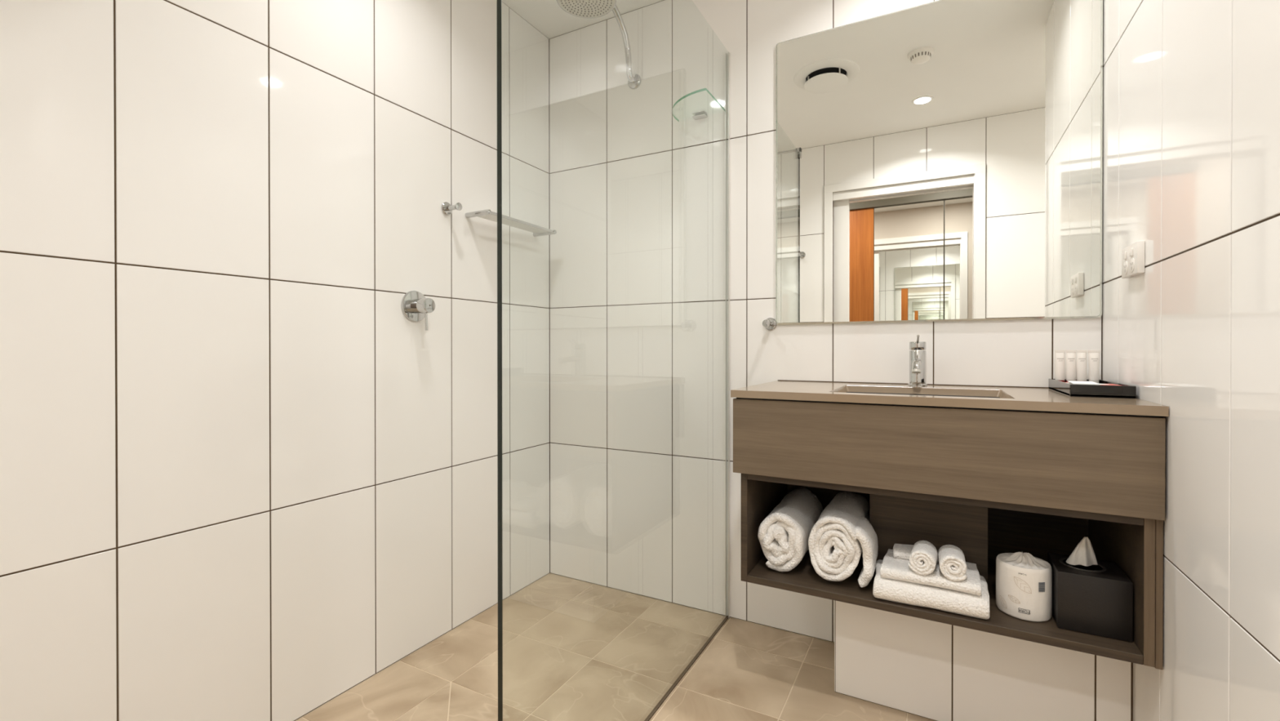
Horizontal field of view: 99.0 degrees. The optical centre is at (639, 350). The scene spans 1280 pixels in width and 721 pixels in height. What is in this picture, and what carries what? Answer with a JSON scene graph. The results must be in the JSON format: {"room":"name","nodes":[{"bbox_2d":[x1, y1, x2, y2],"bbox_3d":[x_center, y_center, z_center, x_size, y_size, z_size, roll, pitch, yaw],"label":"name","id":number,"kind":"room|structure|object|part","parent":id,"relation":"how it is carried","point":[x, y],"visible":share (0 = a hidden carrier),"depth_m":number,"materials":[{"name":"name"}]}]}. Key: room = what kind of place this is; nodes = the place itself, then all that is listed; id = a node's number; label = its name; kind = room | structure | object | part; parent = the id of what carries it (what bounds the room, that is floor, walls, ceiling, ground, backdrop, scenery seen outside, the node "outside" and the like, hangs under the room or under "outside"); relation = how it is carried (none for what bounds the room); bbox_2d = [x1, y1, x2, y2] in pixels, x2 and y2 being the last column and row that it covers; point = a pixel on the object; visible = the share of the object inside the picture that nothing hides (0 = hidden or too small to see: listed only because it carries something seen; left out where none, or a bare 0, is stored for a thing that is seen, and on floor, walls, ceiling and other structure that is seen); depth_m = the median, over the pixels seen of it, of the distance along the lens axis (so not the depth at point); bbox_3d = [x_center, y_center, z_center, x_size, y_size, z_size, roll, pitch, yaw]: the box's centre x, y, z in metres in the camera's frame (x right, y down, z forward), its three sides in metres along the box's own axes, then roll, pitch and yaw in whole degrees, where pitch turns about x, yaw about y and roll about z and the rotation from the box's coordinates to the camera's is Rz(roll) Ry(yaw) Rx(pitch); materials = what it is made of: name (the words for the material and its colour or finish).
{"room":"hotel bathroom","nodes":[
{"label":"hotel bathroom","id":0,"kind":"room"},
{"bbox_2d":[0,0,549,720],"bbox_3d":[-0.918,-0.195,1.617,0.120,2.381,1.932,0,0,29],"label":"wall","id":1,"kind":"structure","parent":0,"point":[238,482],"depth_m":1.39,"materials":[{"name":"tile"}]},
{"bbox_2d":[400,290,435,330],"bbox_3d":[-0.713,-0.133,1.790,0.074,0.133,0.103,0,0,29],"label":"shower mixer","id":2,"kind":"object","parent":1,"relation":"attached to","point":[415,306],"visible":1,"depth_m":1.78,"materials":[{"name":"silver metal"}]},
{"bbox_3d":[-0.742,-0.148,1.805,0.009,0.103,0.103,0,0,29],"label":"wall plate","id":3,"kind":"part","parent":2,"relation":"part of","materials":[{"name":"silver metal"}]},
{"bbox_3d":[-0.697,-0.148,1.781,0.036,0.049,0.049,0,0,29],"label":"knob","id":4,"kind":"part","parent":2,"relation":"part of","materials":[{"name":"silver metal"}]},
{"bbox_3d":[-0.696,-0.097,1.781,0.011,0.060,0.009,0,0,29],"label":"lever","id":5,"kind":"part","parent":2,"relation":"part of","materials":[{"name":"silver metal"}]},
{"bbox_2d":[440,201,462,215],"bbox_3d":[-0.653,-0.500,1.908,0.066,0.045,0.045,0,0,29],"label":"robe hook","id":6,"kind":"object","parent":1,"relation":"attached to","point":[446,208],"visible":1,"depth_m":1.91,"materials":[{"name":"silver metal"}]},
{"bbox_3d":[-0.678,-0.500,1.922,0.008,0.045,0.045,0,0,29],"label":"wall plate","id":7,"kind":"part","parent":6,"relation":"part of","materials":[{"name":"silver metal"}]},
{"bbox_2d":[465,208,556,236],"bbox_3d":[-0.494,-0.498,2.149,0.116,0.019,0.402,0,0,29],"label":"shower shelf","id":8,"kind":"object","parent":1,"relation":"attached to","point":[537,230],"visible":1,"depth_m":2.12,"materials":[{"name":"silver metal"}]},
{"bbox_3d":[-0.487,-0.498,2.145,0.076,0.006,0.369,0,0,29],"label":"shelf plate","id":9,"kind":"part","parent":8,"relation":"part of","materials":[{"name":"glass"}]},
{"bbox_3d":[-0.454,-0.499,2.127,0.011,0.011,0.369,0,0,29],"label":"rail","id":10,"kind":"part","parent":8,"relation":"part of","materials":[{"name":"silver metal"}]},
{"bbox_2d":[501,0,663,39],"bbox_3d":[-0.217,-1.419,0.264,3.600,0.080,3.870,0,0,29],"label":"ceiling","id":11,"kind":"structure","parent":0,"point":[546,16],"depth_m":2.26,"materials":[{"name":"paint"}]},
{"bbox_2d":[294,573,935,720],"bbox_3d":[0.391,1.048,0.941,3.070,0.100,2.120,0,0,29],"label":"floor","id":12,"kind":"structure","parent":0,"point":[574,649],"depth_m":1.70,"materials":[{"name":"tile"}]},
{"bbox_2d":[497,0,729,720],"bbox_3d":[0.039,-0.054,1.506,0.014,2.100,1.214,0,0,29],"label":"screen","id":13,"kind":"object","parent":12,"relation":"on","point":[499,2],"visible":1,"depth_m":0.97,"materials":[{"name":"clear glass"}]},
{"bbox_2d":[548,0,1103,642],"bbox_3d":[0.470,-0.197,2.031,2.163,2.381,0.120,0,0,29],"label":"wall","id":14,"kind":"structure","parent":0,"point":[637,192],"depth_m":2.13,"materials":[{"name":"tile"}]},
{"bbox_2d":[555,0,641,89],"bbox_3d":[-0.130,-1.202,2.024,0.212,0.275,0.456,0,0,29],"label":"shower","id":15,"kind":"object","parent":14,"relation":"attached to","point":[579,8],"visible":1,"depth_m":1.99,"materials":[{"name":"silver metal"}]},
{"bbox_3d":[-0.188,-1.229,1.917,0.201,0.002,0.201,0,0,6],"label":"spray plate","id":16,"kind":"part","parent":15,"relation":"part of","materials":[{"name":"silver metal"}]},
{"bbox_3d":[-0.110,-1.211,2.062,0.023,0.257,0.351,0,0,29],"label":"arm","id":17,"kind":"part","parent":15,"relation":"part of","materials":[{"name":"silver metal"}]},
{"bbox_2d":[671,88,724,121],"bbox_3d":[0.189,-0.894,1.998,0.190,0.017,0.200,0,0,29],"label":"glass shelf","id":18,"kind":"object","parent":14,"relation":"attached to","point":[701,114],"visible":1,"depth_m":2.05,"materials":[{"name":"glass"}]},
{"bbox_2d":[762,317,777,330],"bbox_3d":[0.454,-0.097,1.934,0.045,0.045,0.066,0,0,29],"label":"robe hook","id":19,"kind":"object","parent":14,"relation":"attached to","point":[770,323],"visible":1,"depth_m":1.95,"materials":[{"name":"silver metal"}]},
{"bbox_2d":[775,0,1102,324],"bbox_3d":[0.883,-0.592,1.730,0.906,0.999,0.012,0,0,29],"label":"mirror","id":20,"kind":"object","parent":14,"relation":"attached to","point":[939,160],"visible":1,"depth_m":1.69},
{"bbox_2d":[733,391,1165,669],"bbox_3d":[0.770,0.385,1.518,0.898,0.514,0.494,0,0,29],"label":"vanity unit","id":21,"kind":"object","parent":14,"relation":"attached to","point":[986,483],"visible":0.83,"depth_m":1.30,"materials":[{"name":"brown wood"}]},
{"bbox_2d":[741,473,787,582],"bbox_3d":[0.402,0.487,1.726,0.018,0.302,0.478,0,0,29],"label":"panel","id":22,"kind":"object","parent":21,"relation":"attached to","point":[758,498],"depth_m":1.57,"materials":[{"name":"brown wood"}]},
{"bbox_2d":[757,487,822,571],"bbox_3d":[0.464,0.533,1.656,0.130,0.168,0.354,0,0,29],"label":"rolled towel","id":23,"kind":"object","parent":21,"relation":"on","point":[783,535],"visible":0.97,"depth_m":1.52,"materials":[{"name":"white fabric"}]},
{"bbox_2d":[808,491,878,587],"bbox_3d":[0.596,0.521,1.566,0.168,0.172,0.333,0,0,29],"label":"rolled towel","id":24,"kind":"object","parent":21,"relation":"on","point":[837,541],"visible":1,"depth_m":1.44,"materials":[{"name":"white fabric"}]},
{"bbox_2d":[872,559,989,619],"bbox_3d":[0.727,0.594,1.374,0.253,0.056,0.171,0,0,28],"label":"folded towel","id":25,"kind":"object","parent":21,"relation":"on","point":[890,589],"visible":0.74,"depth_m":1.31,"materials":[{"name":"white fabric"}]},
{"bbox_2d":[880,548,981,595],"bbox_3d":[0.729,0.553,1.375,0.214,0.030,0.156,0,0,30],"label":"folded towel","id":26,"kind":"object","parent":25,"relation":"on","point":[891,567],"visible":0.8,"depth_m":1.33,"materials":[{"name":"white fabric"}]},
{"bbox_2d":[892,543,938,563],"bbox_3d":[0.717,0.527,1.426,0.106,0.031,0.067,0,0,22],"label":"folded towel","id":27,"kind":"object","parent":26,"relation":"on","point":[903,551],"visible":0.46,"depth_m":1.42,"materials":[{"name":"white fabric"}]},
{"bbox_2d":[907,540,937,574],"bbox_3d":[0.702,0.511,1.354,0.060,0.060,0.092,0,0,31],"label":"cloth","id":28,"kind":"object","parent":26,"relation":"on","point":[923,555],"visible":1,"depth_m":1.32,"materials":[{"name":"white fabric"}]},
{"bbox_2d":[937,544,967,581],"bbox_3d":[0.756,0.512,1.325,0.057,0.060,0.092,0,0,27],"label":"cloth","id":29,"kind":"object","parent":26,"relation":"on","point":[953,565],"visible":1,"depth_m":1.29,"materials":[{"name":"white fabric"}]},
{"bbox_2d":[787,484,1088,561],"bbox_3d":[0.887,0.486,1.727,0.832,0.265,0.014,0,0,29],"label":"panel","id":30,"kind":"object","parent":21,"relation":"attached to","point":[1037,535],"depth_m":1.59,"materials":[{"name":"brown wood"}]},
{"bbox_2d":[746,473,1143,525],"bbox_3d":[0.776,0.346,1.522,0.832,0.018,0.478,0,0,29],"label":"panel","id":31,"kind":"object","parent":21,"relation":"attached to","point":[776,477],"depth_m":1.28,"materials":[{"name":"brown wood"}]},
{"bbox_2d":[746,548,1143,664],"bbox_3d":[0.776,0.630,1.523,0.832,0.019,0.478,0,0,29],"label":"shelf","id":32,"kind":"object","parent":21,"relation":"attached to","point":[803,578],"depth_m":1.31,"materials":[{"name":"brown wood"}]},
{"bbox_3d":[0.655,0.235,1.308,0.896,0.204,0.018,0,0,29],"label":"panel","id":33,"kind":"part","parent":21,"relation":"part of","materials":[{"name":"brown wood"}]},
{"bbox_2d":[730,379,1168,416],"bbox_3d":[0.768,0.156,1.516,0.903,0.101,0.503,0,0,29],"label":"countertop","id":34,"kind":"structure","parent":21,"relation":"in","point":[1012,397],"depth_m":1.35,"materials":[{"name":"beige stone"}]},
{"bbox_2d":[907,334,927,386],"bbox_3d":[0.829,0.029,1.635,0.054,0.155,0.163,0,0,29],"label":"mixer","id":35,"kind":"object","parent":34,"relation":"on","point":[917,353],"visible":1,"depth_m":1.66,"materials":[{"name":"silver metal"}]},
{"bbox_3d":[0.820,0.041,1.618,0.023,0.039,0.118,0,0,29],"label":"spout","id":36,"kind":"part","parent":35,"relation":"part of","materials":[{"name":"silver metal"}]},
{"bbox_3d":[0.750,0.157,1.478,0.408,0.098,0.307,0,0,29],"label":"bowl","id":37,"kind":"part","parent":34,"relation":"part of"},
{"bbox_2d":[1048,378,1136,398],"bbox_3d":[1.143,0.093,1.395,0.120,0.029,0.288,0,0,29],"label":"tray","id":38,"kind":"object","parent":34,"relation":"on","point":[1122,390],"visible":0.94,"depth_m":1.28,"materials":[{"name":"black paint"}]},
{"bbox_2d":[1054,350,1065,382],"bbox_3d":[1.157,0.049,1.505,0.023,0.104,0.022,0,0,17],"label":"toiletry tube","id":39,"kind":"object","parent":38,"relation":"on","point":[1060,357],"visible":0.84,"depth_m":1.50,"materials":[{"name":"white plastic"}]},
{"bbox_2d":[1065,350,1075,382],"bbox_3d":[1.178,0.049,1.494,0.023,0.104,0.022,0,0,17],"label":"toiletry tube","id":40,"kind":"object","parent":38,"relation":"on","point":[1070,370],"visible":0.81,"depth_m":1.49,"materials":[{"name":"white plastic"}]},
{"bbox_2d":[1076,350,1086,381],"bbox_3d":[1.199,0.050,1.484,0.023,0.104,0.022,0,0,17],"label":"toiletry tube","id":41,"kind":"object","parent":38,"relation":"on","point":[1081,354],"visible":0.87,"depth_m":1.48,"materials":[{"name":"white plastic"}]},
{"bbox_2d":[1087,350,1100,383],"bbox_3d":[1.223,0.050,1.472,0.023,0.104,0.023,0,0,-33],"label":"toiletry tube","id":42,"kind":"object","parent":38,"relation":"on","point":[1093,355],"visible":0.86,"depth_m":1.47,"materials":[{"name":"white plastic"}]},
{"bbox_2d":[1100,383,1119,385],"bbox_3d":[1.131,0.083,1.320,0.045,0.003,0.100,0,0,26],"label":"sachet","id":43,"kind":"object","parent":38,"relation":"on","point":[1107,384],"visible":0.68,"depth_m":1.31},
{"label":"leaflet","id":44,"kind":"object","parent":38,"relation":"in","visible":0},
{"bbox_2d":[1066,380,1100,385],"bbox_3d":[1.092,0.079,1.347,0.050,0.002,0.125,0,0,33],"label":"leaflet","id":45,"kind":"object","parent":44,"relation":"on","point":[1073,382],"visible":1,"depth_m":1.34,"materials":[{"name":"white paper"}]},
{"bbox_2d":[995,551,1052,621],"bbox_3d":[0.913,0.550,1.301,0.110,0.140,0.111,0,0,29],"label":"toilet roll","id":46,"kind":"object","parent":21,"relation":"on","point":[1024,581],"visible":1,"depth_m":1.26,"materials":[{"name":"paper"}]},
{"bbox_2d":[1000,576,1031,608],"bbox_3d":[0.872,0.564,1.272,0.011,0.082,0.065,0,0,-35],"label":"print","id":47,"kind":"object","parent":46,"relation":"attached to","point":[1015,592],"depth_m":1.27,"materials":[{"name":"grey paper"}]},
{"bbox_2d":[1038,582,1044,591],"bbox_3d":[0.916,0.538,1.246,0.015,0.022,0.001,0,0,-3],"label":"print","id":48,"kind":"object","parent":46,"relation":"attached to","point":[1041,584],"depth_m":1.25,"materials":[{"name":"paper"}]},
{"bbox_2d":[1047,536,1133,641],"bbox_3d":[1.023,0.524,1.250,0.130,0.192,0.130,0,0,29],"label":"tissue box","id":49,"kind":"object","parent":21,"relation":"on","point":[1091,595],"visible":1,"depth_m":1.20,"materials":[{"name":"plastic"}]},
{"bbox_2d":[1088,518,1144,655],"bbox_3d":[1.149,0.489,1.321,0.017,0.302,0.477,0,0,29],"label":"panel","id":50,"kind":"object","parent":21,"relation":"attached to","point":[1122,544],"depth_m":1.19,"materials":[{"name":"brown wood"}]},
{"bbox_2d":[834,600,1133,720],"bbox_3d":[0.927,0.819,1.559,0.666,0.352,0.281,0,0,29],"label":"wall","id":51,"kind":"structure","parent":0,"point":[934,670],"depth_m":1.44,"materials":[{"name":"tile"}]},
{"bbox_2d":[1102,0,1279,720],"bbox_3d":[1.107,-0.193,1.075,0.110,2.381,0.954,0,0,29],"label":"wall","id":52,"kind":"structure","parent":0,"point":[1191,117],"depth_m":0.94,"materials":[{"name":"tile"}]},
{"bbox_2d":[1121,240,1144,278],"bbox_3d":[1.136,-0.209,1.262,0.017,0.071,0.115,0,0,29],"label":"power outlet","id":53,"kind":"object","parent":52,"relation":"attached to","point":[1132,255],"visible":1,"depth_m":1.24,"materials":[{"name":"white plastic"}]},
{"bbox_2d":[1123,251,1126,259],"bbox_3d":[1.142,-0.225,1.287,0.004,0.018,0.013,0,0,29],"label":"rocker switch","id":54,"kind":"object","parent":53,"relation":"attached to","point":[1124,252],"depth_m":1.28,"materials":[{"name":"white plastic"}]},
{"bbox_2d":[1123,260,1128,275],"bbox_3d":[1.143,-0.196,1.286,0.001,0.033,0.033,0,0,29],"label":"socket","id":55,"kind":"object","parent":53,"relation":"attached to","point":[1125,262],"depth_m":1.28,"materials":[{"name":"white plastic"}]},
{"bbox_2d":[1129,248,1133,256],"bbox_3d":[1.118,-0.224,1.244,0.004,0.018,0.013,0,0,29],"label":"rocker switch","id":56,"kind":"object","parent":53,"relation":"attached to","point":[1131,249],"depth_m":1.24,"materials":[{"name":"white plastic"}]},
{"bbox_2d":[1129,257,1134,272],"bbox_3d":[1.119,-0.195,1.243,0.001,0.033,0.033,0,0,29],"label":"socket","id":57,"kind":"object","parent":53,"relation":"attached to","point":[1131,260],"depth_m":1.24,"materials":[{"name":"white plastic"}]}
]}

